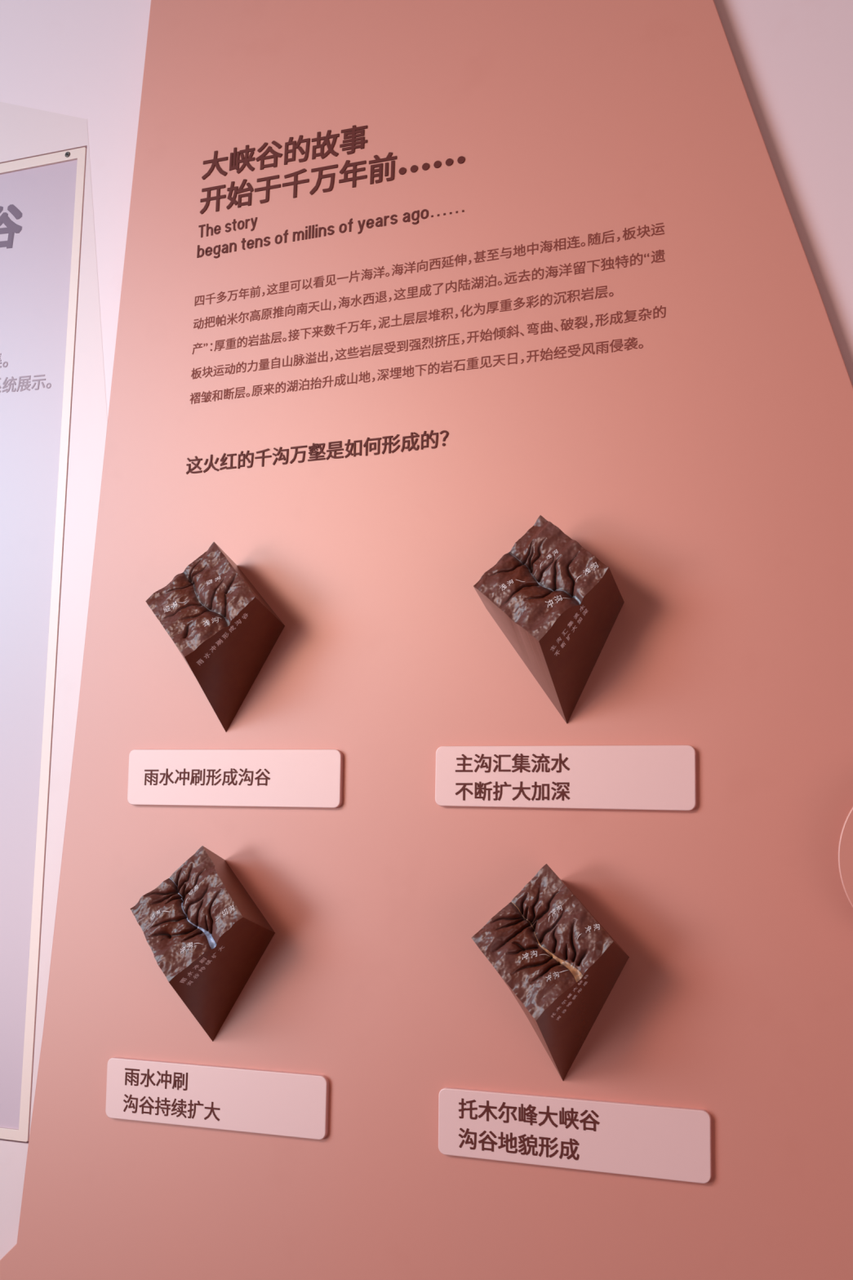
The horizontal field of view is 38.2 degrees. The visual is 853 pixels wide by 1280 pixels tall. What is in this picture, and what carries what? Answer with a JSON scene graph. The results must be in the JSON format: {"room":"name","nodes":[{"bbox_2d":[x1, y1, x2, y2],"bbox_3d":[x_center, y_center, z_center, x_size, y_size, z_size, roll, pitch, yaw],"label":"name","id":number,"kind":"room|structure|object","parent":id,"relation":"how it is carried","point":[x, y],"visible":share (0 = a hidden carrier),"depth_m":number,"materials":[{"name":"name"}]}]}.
{"room":"museum","nodes":[
{"label":"museum","id":0,"kind":"room"},
{"bbox_2d":[0,0,852,1143],"bbox_3d":[0.040,-0.251,1.583,11.000,4.000,0.120,-2,-10,20],"label":"wall","id":1,"kind":"structure","parent":0,"point":[82,59],"depth_m":1.48,"materials":[{"name":"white paint"}]},
{"bbox_2d":[0,102,107,1259],"bbox_3d":[-0.925,0.271,1.793,1.605,3.002,0.001,-2,-10,20],"label":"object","id":2,"kind":"object","parent":1,"relation":"attached to","point":[24,131],"visible":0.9,"depth_m":1.69,"materials":[{"name":"pink paint"}]},
{"bbox_2d":[0,146,86,1142],"bbox_3d":[-0.940,-0.024,1.863,0.953,1.392,0.032,-2,-10,20],"label":"information board","id":3,"kind":"object","parent":2,"relation":"attached to","point":[42,197],"visible":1,"depth_m":1.73,"materials":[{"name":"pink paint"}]},
{"bbox_2d":[0,0,852,1279],"bbox_3d":[-0.063,-0.111,1.520,2.240,3.700,0.015,-2,-10,20],"label":"display board","id":4,"kind":"object","parent":1,"relation":"attached to","point":[407,286],"visible":1,"depth_m":1.46,"materials":[{"name":"paint"}]},
{"bbox_2d":[129,845,275,1041],"bbox_3d":[-0.277,0.361,1.455,0.164,0.234,0.111,-2,-10,20],"label":"block","id":5,"kind":"object","parent":4,"relation":"attached to","point":[206,935],"visible":1,"depth_m":1.44,"materials":[{"name":"plastic"}]},
{"bbox_2d":[145,542,284,732],"bbox_3d":[-0.272,-0.007,1.515,0.165,0.233,0.111,-2,-10,20],"label":"block","id":6,"kind":"object","parent":4,"relation":"attached to","point":[224,629],"visible":1,"depth_m":1.50,"materials":[{"name":"plastic"}]},
{"bbox_2d":[105,1057,328,1139],"bbox_3d":[-0.255,0.546,1.472,0.300,0.072,0.007,-2,-10,20],"label":"plaque","id":7,"kind":"object","parent":4,"relation":"attached to","point":[260,1101],"visible":1,"depth_m":1.47,"materials":[{"name":"pink"}]},
{"bbox_2d":[127,749,342,808],"bbox_3d":[-0.242,0.171,1.530,0.299,0.072,0.007,-2,-10,20],"label":"plaque","id":8,"kind":"object","parent":4,"relation":"attached to","point":[255,778],"visible":1,"depth_m":1.52,"materials":[{"name":"pink"}]},
{"bbox_2d":[473,515,624,724],"bbox_3d":[0.128,-0.027,1.368,0.164,0.232,0.111,-2,-10,20],"label":"block","id":9,"kind":"object","parent":4,"relation":"attached to","point":[557,605],"visible":1,"depth_m":1.35,"materials":[{"name":"plastic"}]},
{"bbox_2d":[471,863,629,1080],"bbox_3d":[0.123,0.355,1.306,0.164,0.233,0.111,-2,-10,20],"label":"block","id":10,"kind":"object","parent":4,"relation":"attached to","point":[561,966],"visible":1,"depth_m":1.29,"materials":[{"name":"plastic"}]},
{"bbox_2d":[435,745,696,810],"bbox_3d":[0.151,0.154,1.385,0.300,0.072,0.007,-2,-10,20],"label":"plaque","id":11,"kind":"object","parent":4,"relation":"attached to","point":[610,777],"visible":1,"depth_m":1.38,"materials":[{"name":"pink"}]},
{"bbox_2d":[438,1087,711,1183],"bbox_3d":[0.154,0.529,1.322,0.299,0.072,0.007,-2,-10,20],"label":"plaque","id":12,"kind":"object","parent":4,"relation":"attached to","point":[628,1139],"visible":1,"depth_m":1.32,"materials":[{"name":"pink"}]},
{"bbox_2d":[838,806,852,907],"bbox_3d":[0.509,0.219,1.219,0.192,0.192,0.045,-2,-10,20],"label":"round disc","id":13,"kind":"object","parent":4,"relation":"attached to","point":[846,842],"visible":1,"depth_m":1.23,"materials":[{"name":"paint"}]}
]}

